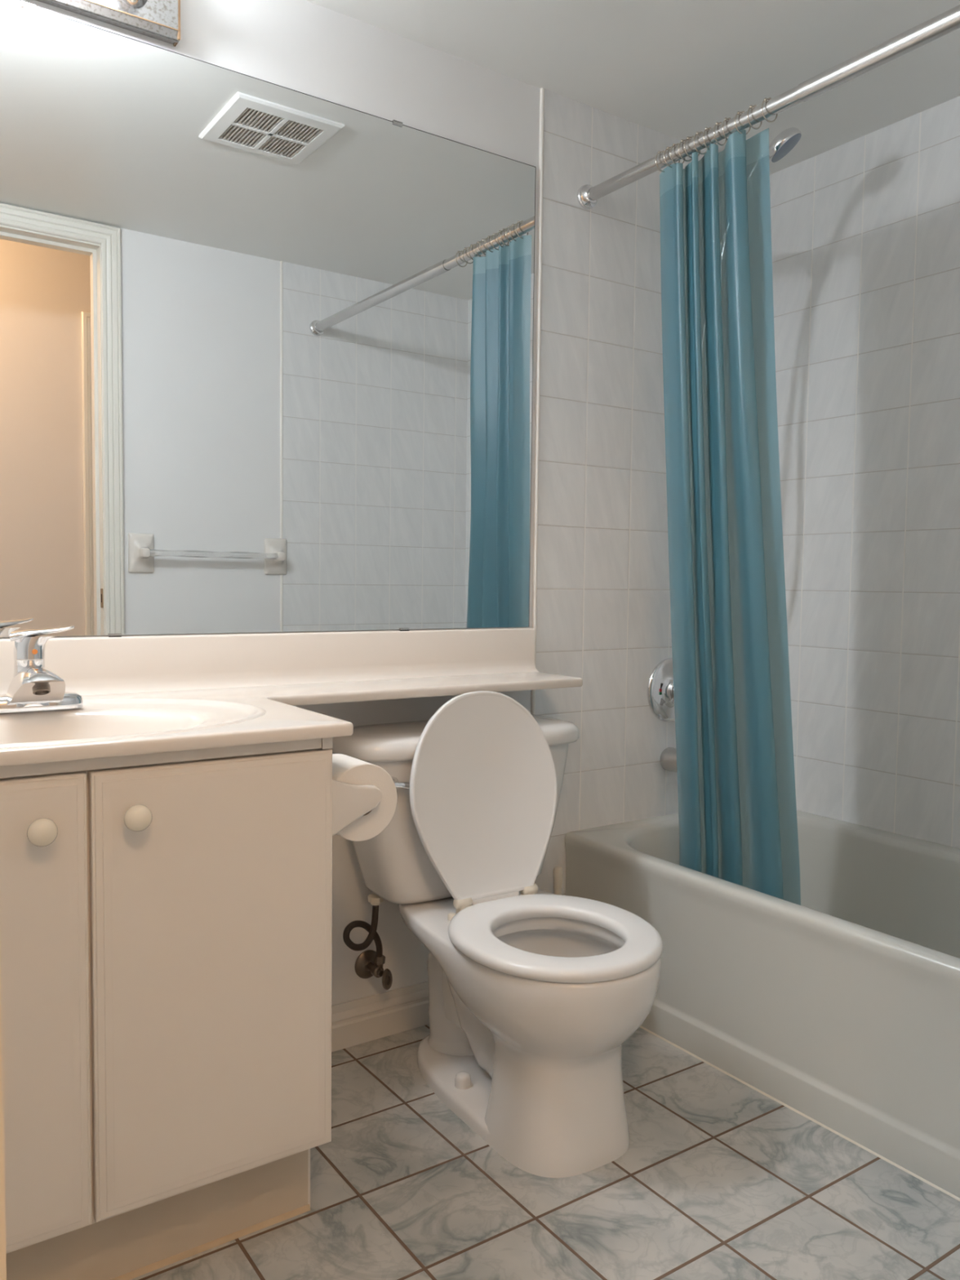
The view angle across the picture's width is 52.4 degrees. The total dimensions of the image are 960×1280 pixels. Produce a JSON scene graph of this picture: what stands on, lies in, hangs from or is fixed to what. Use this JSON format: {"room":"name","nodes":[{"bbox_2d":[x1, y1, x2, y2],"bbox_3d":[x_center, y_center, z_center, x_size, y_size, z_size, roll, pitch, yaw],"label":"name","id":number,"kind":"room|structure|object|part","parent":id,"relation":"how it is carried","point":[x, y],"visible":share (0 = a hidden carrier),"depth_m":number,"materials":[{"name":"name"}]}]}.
{"room":"bathroom","nodes":[
{"label":"bathroom","id":0,"kind":"room"},
{"bbox_2d":[0,0,540,1005],"bbox_3d":[-0.200,-0.201,2.151,2.541,2.136,0.100,-2,4,-35],"label":"wall","id":1,"kind":"structure","parent":0,"point":[304,46],"depth_m":2.07,"materials":[{"name":"white paint"}]},
{"bbox_2d":[35,0,180,46],"bbox_3d":[-0.756,-1.130,1.543,0.599,0.116,0.167,-2,4,-35],"label":"vanity light","id":2,"kind":"object","parent":1,"relation":"attached to","point":[158,20],"visible":1,"depth_m":1.72,"materials":[{"name":"metal"}]},
{"bbox_2d":[123,0,147,8],"bbox_3d":[-0.594,-1.134,1.687,0.052,0.052,0.052,-2,4,-34],"label":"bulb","id":3,"kind":"object","parent":2,"relation":"attached to","point":[126,3],"depth_m":1.71,"materials":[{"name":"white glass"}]},
{"bbox_2d":[0,0,535,637],"bbox_3d":[-0.501,-0.543,1.853,1.513,1.069,0.008,-2,4,-35],"label":"wall mirror","id":4,"kind":"object","parent":1,"relation":"attached to","point":[266,348],"visible":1,"depth_m":1.88,"materials":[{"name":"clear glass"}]},
{"bbox_2d":[0,627,538,695],"bbox_3d":[-0.497,0.042,1.880,1.527,0.104,0.033,-2,4,-34],"label":"backsplash","id":5,"kind":"structure","parent":1,"relation":"attached to","point":[86,665],"depth_m":1.94,"materials":[{"name":"beige stone"}]},
{"bbox_2d":[342,893,392,990],"bbox_3d":[-0.243,0.635,2.051,0.132,0.214,0.105,-2,4,-35],"label":"water supply valve","id":6,"kind":"object","parent":1,"relation":"attached to","point":[370,962],"visible":1,"depth_m":2.06,"materials":[{"name":"metal"}]},
{"bbox_3d":[-0.197,0.719,2.067,0.022,0.045,0.012,-2,4,-34],"label":"valve knob","id":7,"kind":"part","parent":6,"relation":"part of","materials":[{"name":"metal"}]},
{"bbox_2d":[331,980,429,1052],"bbox_3d":[-0.161,0.821,2.176,0.888,0.094,0.014,-2,4,-35],"label":"baseboard","id":8,"kind":"structure","parent":1,"relation":"attached to","point":[354,1022],"depth_m":2.13,"materials":[{"name":"paint"}]},
{"bbox_2d":[530,88,544,714],"bbox_3d":[0.131,-0.207,2.316,0.011,2.136,0.011,-2,4,-35],"label":"trim","id":9,"kind":"structure","parent":1,"relation":"attached to","point":[542,90],"depth_m":2.29,"materials":[{"name":"plastic"}]},
{"bbox_2d":[533,88,770,895],"bbox_3d":[0.463,-0.216,2.544,0.803,2.136,0.004,-2,4,-35],"label":"wall tile","id":10,"kind":"structure","parent":1,"relation":"attached to","point":[603,615],"depth_m":2.42,"materials":[{"name":"white tile"}]},
{"bbox_2d":[647,657,675,722],"bbox_3d":[0.530,0.135,2.561,0.172,0.172,0.082,-2,4,-35],"label":"tub valve","id":11,"kind":"object","parent":10,"relation":"attached to","point":[660,695],"visible":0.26,"depth_m":2.56,"materials":[{"name":"silver metal"}]},
{"bbox_2d":[659,746,676,772],"bbox_3d":[0.541,0.319,2.548,0.066,0.091,0.135,-2,4,-35],"label":"tub spout","id":12,"kind":"object","parent":10,"relation":"attached to","point":[668,759],"visible":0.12,"depth_m":2.56,"materials":[{"name":"metal"}]},
{"bbox_2d":[577,4,959,209],"bbox_3d":[0.683,-1.020,1.718,0.055,0.055,1.513,-2,4,-35],"label":"shower rod","id":13,"kind":"object","parent":10,"relation":"attached to","point":[948,21],"visible":0.99,"depth_m":1.82,"materials":[{"name":"metal"}]},
{"bbox_2d":[655,150,664,172],"bbox_3d":[0.400,-1.044,2.128,0.044,0.046,0.007,-1,4,-30],"label":"curtain ring","id":14,"kind":"object","parent":13,"relation":"hanging from","point":[663,151],"visible":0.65,"depth_m":2.12,"materials":[{"name":"metal"}]},
{"bbox_2d":[663,146,679,168],"bbox_3d":[0.415,-1.043,2.107,0.044,0.046,0.007,-1,4,-27],"label":"curtain ring","id":15,"kind":"object","parent":13,"relation":"hanging from","point":[667,148],"visible":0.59,"depth_m":2.10,"materials":[{"name":"metal"}]},
{"bbox_2d":[670,143,685,164],"bbox_3d":[0.424,-1.042,2.093,0.044,0.046,0.007,-1,4,-33],"label":"curtain ring","id":16,"kind":"object","parent":13,"relation":"hanging from","point":[673,144],"visible":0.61,"depth_m":2.08,"materials":[{"name":"metal"}]},
{"bbox_2d":[678,139,691,161],"bbox_3d":[0.439,-1.041,2.072,0.044,0.046,0.007,-1,4,-28],"label":"curtain ring","id":17,"kind":"object","parent":13,"relation":"hanging from","point":[682,140],"visible":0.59,"depth_m":2.06,"materials":[{"name":"metal"}]},
{"bbox_2d":[684,136,700,158],"bbox_3d":[0.448,-1.040,2.058,0.044,0.046,0.007,-1,4,-26],"label":"curtain ring","id":18,"kind":"object","parent":13,"relation":"hanging from","point":[687,137],"visible":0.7,"depth_m":2.05,"materials":[{"name":"metal"}]},
{"bbox_2d":[693,131,708,155],"bbox_3d":[0.462,-1.038,2.038,0.044,0.046,0.007,-1,4,-33],"label":"curtain ring","id":19,"kind":"object","parent":13,"relation":"hanging from","point":[701,132],"visible":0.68,"depth_m":2.03,"materials":[{"name":"metal"}]},
{"bbox_2d":[702,127,715,150],"bbox_3d":[0.475,-1.037,2.019,0.044,0.046,0.007,-2,5,-42],"label":"curtain ring","id":20,"kind":"object","parent":13,"relation":"hanging from","point":[706,129],"visible":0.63,"depth_m":2.01,"materials":[{"name":"metal"}]},
{"bbox_2d":[713,122,726,146],"bbox_3d":[0.492,-1.036,1.995,0.044,0.046,0.007,-2,4,-40],"label":"curtain ring","id":21,"kind":"object","parent":13,"relation":"hanging from","point":[716,123],"visible":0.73,"depth_m":1.99,"materials":[{"name":"metal"}]},
{"bbox_2d":[722,117,730,140],"bbox_3d":[0.505,-1.034,1.976,0.044,0.046,0.007,-2,4,-39],"label":"curtain ring","id":22,"kind":"object","parent":13,"relation":"hanging from","point":[726,119],"visible":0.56,"depth_m":1.97,"materials":[{"name":"metal"}]},
{"bbox_2d":[659,128,800,905],"bbox_3d":[0.517,-0.172,2.065,0.108,1.704,0.380,-2,4,-35],"label":"shower curtain","id":23,"kind":"object","parent":13,"relation":"hanging from","point":[737,807],"visible":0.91,"depth_m":2.05,"materials":[{"name":"teal fabric"}]},
{"bbox_2d":[734,111,751,134],"bbox_3d":[0.525,-1.032,1.947,0.044,0.046,0.007,-1,4,-30],"label":"curtain ring","id":24,"kind":"object","parent":13,"relation":"hanging from","point":[742,112],"visible":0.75,"depth_m":1.94,"materials":[{"name":"metal"}]},
{"bbox_2d":[746,105,762,129],"bbox_3d":[0.542,-1.031,1.923,0.044,0.046,0.007,-2,4,-35],"label":"curtain ring","id":25,"kind":"object","parent":13,"relation":"hanging from","point":[750,106],"visible":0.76,"depth_m":1.92,"materials":[{"name":"metal"}]},
{"bbox_2d":[760,97,777,122],"bbox_3d":[0.562,-1.029,1.893,0.044,0.046,0.007,-1,4,-30],"label":"curtain ring","id":26,"kind":"object","parent":13,"relation":"hanging from","point":[766,100],"visible":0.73,"depth_m":1.89,"materials":[{"name":"metal"}]},
{"bbox_2d":[768,127,801,162],"bbox_3d":[0.624,-0.698,2.407,0.083,0.992,0.351,-2,4,-36],"label":"shower","id":27,"kind":"object","parent":10,"relation":"attached to","point":[786,140],"visible":0.18,"depth_m":2.25,"materials":[{"name":"silver metal"}]},
{"bbox_2d":[129,1023,959,1279],"bbox_3d":[0.253,0.940,1.540,2.541,0.060,1.741,-2,4,-35],"label":"floor","id":28,"kind":"structure","parent":0,"point":[717,1178],"depth_m":1.58,"materials":[{"name":"tile"}]},
{"bbox_2d":[0,737,333,1279],"bbox_3d":[-0.669,0.520,1.462,0.744,0.766,0.576,-2,4,-35],"label":"vanity cabinet","id":29,"kind":"object","parent":28,"relation":"on","point":[166,917],"visible":1,"depth_m":1.33,"materials":[{"name":"beige wood"}]},
{"bbox_3d":[-0.541,0.236,1.204,0.035,0.035,0.039,-2,4,-34],"label":"knob","id":30,"kind":"part","parent":29,"relation":"part of","materials":[{"name":"white plastic"}]},
{"bbox_3d":[-0.651,0.475,1.178,0.340,0.602,0.019,-2,4,-34],"label":"door","id":31,"kind":"part","parent":29,"relation":"part of","materials":[{"name":"white wood"}]},
{"bbox_3d":[-0.447,0.230,1.269,0.035,0.035,0.039,-2,4,-34],"label":"knob","id":32,"kind":"part","parent":29,"relation":"part of","materials":[{"name":"white plastic"}]},
{"bbox_3d":[-0.366,0.467,1.374,0.342,0.602,0.019,-2,4,-34],"label":"door","id":33,"kind":"part","parent":29,"relation":"part of","materials":[{"name":"white wood"}]},
{"bbox_2d":[0,627,582,766],"bbox_3d":[-0.348,0.122,1.666,1.527,0.237,0.562,-2,4,-35],"label":"countertop","id":34,"kind":"structure","parent":29,"relation":"on","point":[140,695],"depth_m":1.80,"materials":[{"name":"beige stone"}]},
{"bbox_2d":[0,625,83,712],"bbox_3d":[-0.689,0.046,1.513,0.158,0.134,0.153,-2,4,-35],"label":"sink faucet","id":35,"kind":"object","parent":34,"relation":"on","point":[33,686],"visible":1,"depth_m":1.53,"materials":[{"name":"silver metal"}]},
{"bbox_3d":[-0.682,0.072,1.503,0.076,0.061,0.127,-2,4,-34],"label":"spout","id":36,"kind":"part","parent":35,"relation":"part of","materials":[{"name":"silver metal"}]},
{"bbox_3d":[-0.719,0.099,1.557,0.158,0.024,0.052,-2,4,-34],"label":"plate","id":37,"kind":"part","parent":35,"relation":"part of","materials":[{"name":"silver metal"}]},
{"bbox_3d":[-0.699,0.003,1.558,0.094,0.053,0.055,-1,4,-25],"label":"lever handle","id":38,"kind":"part","parent":35,"relation":"part of","materials":[{"name":"silver metal"}]},
{"bbox_2d":[0,697,266,746],"bbox_3d":[-0.629,0.179,1.431,0.630,0.132,0.458,-2,4,-34],"label":"sink basin","id":39,"kind":"object","parent":34,"relation":"in","point":[100,721],"depth_m":1.56,"materials":[{"name":"white ceramic"}]},
{"bbox_2d":[332,778,382,835],"bbox_3d":[-0.233,0.248,1.552,0.090,0.092,0.154,-2,4,-35],"label":"paper holder","id":40,"kind":"object","parent":29,"relation":"attached to","point":[350,802],"visible":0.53,"depth_m":1.48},
{"bbox_2d":[332,753,396,841],"bbox_3d":[-0.211,0.251,1.564,0.122,0.122,0.105,-2,4,-35],"label":"toilet paper roll","id":41,"kind":"object","parent":40,"relation":"hanging from","point":[345,768],"visible":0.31,"depth_m":1.53,"materials":[{"name":"paper"}]},
{"bbox_2d":[331,690,662,1177],"bbox_3d":[0.074,0.500,1.901,0.557,0.784,0.680,-1,4,-33],"label":"toilet","id":42,"kind":"object","parent":28,"relation":"on","point":[535,995],"visible":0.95,"depth_m":1.88,"materials":[{"name":"white ceramic"}]},
{"bbox_3d":[-0.145,0.283,1.894,0.075,0.035,0.026,-1,4,-23],"label":"flush lever","id":43,"kind":"part","parent":42,"relation":"part of","materials":[{"name":"silver metal"}]},
{"bbox_3d":[-0.046,0.203,2.075,0.556,0.047,0.223,-1,4,-33],"label":"tank lid","id":44,"kind":"part","parent":42,"relation":"part of","materials":[{"name":"white ceramic"}]},
{"bbox_3d":[-0.051,0.374,2.089,0.512,0.302,0.196,-1,4,-33],"label":"tank","id":45,"kind":"part","parent":42,"relation":"part of","materials":[{"name":"white ceramic"}]},
{"bbox_3d":[0.013,0.305,1.955,0.346,0.403,0.082,-1,4,-33],"label":"lid","id":46,"kind":"part","parent":42,"relation":"part of","materials":[{"name":"white plastic"}]},
{"bbox_3d":[0.137,0.536,1.781,0.370,0.022,0.404,-1,4,-33],"label":"seat","id":47,"kind":"part","parent":42,"relation":"part of","materials":[{"name":"white plastic"}]},
{"bbox_2d":[552,866,562,894],"bbox_3d":[0.183,0.700,2.322,0.100,0.326,0.100,-2,4,-35],"label":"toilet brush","id":48,"kind":"object","parent":28,"relation":"on","point":[557,870],"visible":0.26,"depth_m":2.31,"materials":[{"name":"beige plastic"}]},
{"bbox_2d":[564,809,959,1200],"bbox_3d":[0.922,0.700,1.998,0.708,0.382,1.512,-2,4,-35],"label":"bathtub","id":49,"kind":"object","parent":28,"relation":"on","point":[840,1007],"visible":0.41,"depth_m":1.93,"materials":[{"name":"ceramic"}]},
{"bbox_2d":[305,0,959,174],"bbox_3d":[0.278,-1.252,1.412,2.541,0.060,1.740,-2,4,-35],"label":"ceiling","id":50,"kind":"structure","parent":0,"point":[677,69],"depth_m":2.09,"materials":[{"name":"paint"}]},
{"bbox_2d":[770,96,959,848],"bbox_3d":[1.299,-0.182,2.126,0.100,2.136,1.641,-2,4,-35],"label":"wall","id":51,"kind":"structure","parent":0,"point":[865,229],"depth_m":2.46,"materials":[{"name":"tile"}]},
{"bbox_3d":[0.274,-0.256,0.489,3.641,2.450,0.120,-2,4,-35],"label":"wall","id":52,"kind":"structure","parent":0,"visible":0},
{"bbox_2d":[0,927,6,1279],"bbox_3d":[0.194,-0.068,0.447,0.797,2.078,0.120,-2,4,-35],"label":"trim","id":53,"kind":"structure","parent":52,"relation":"attached to","point":[2,1211],"depth_m":0.19,"materials":[{"name":"paint"}]}
]}

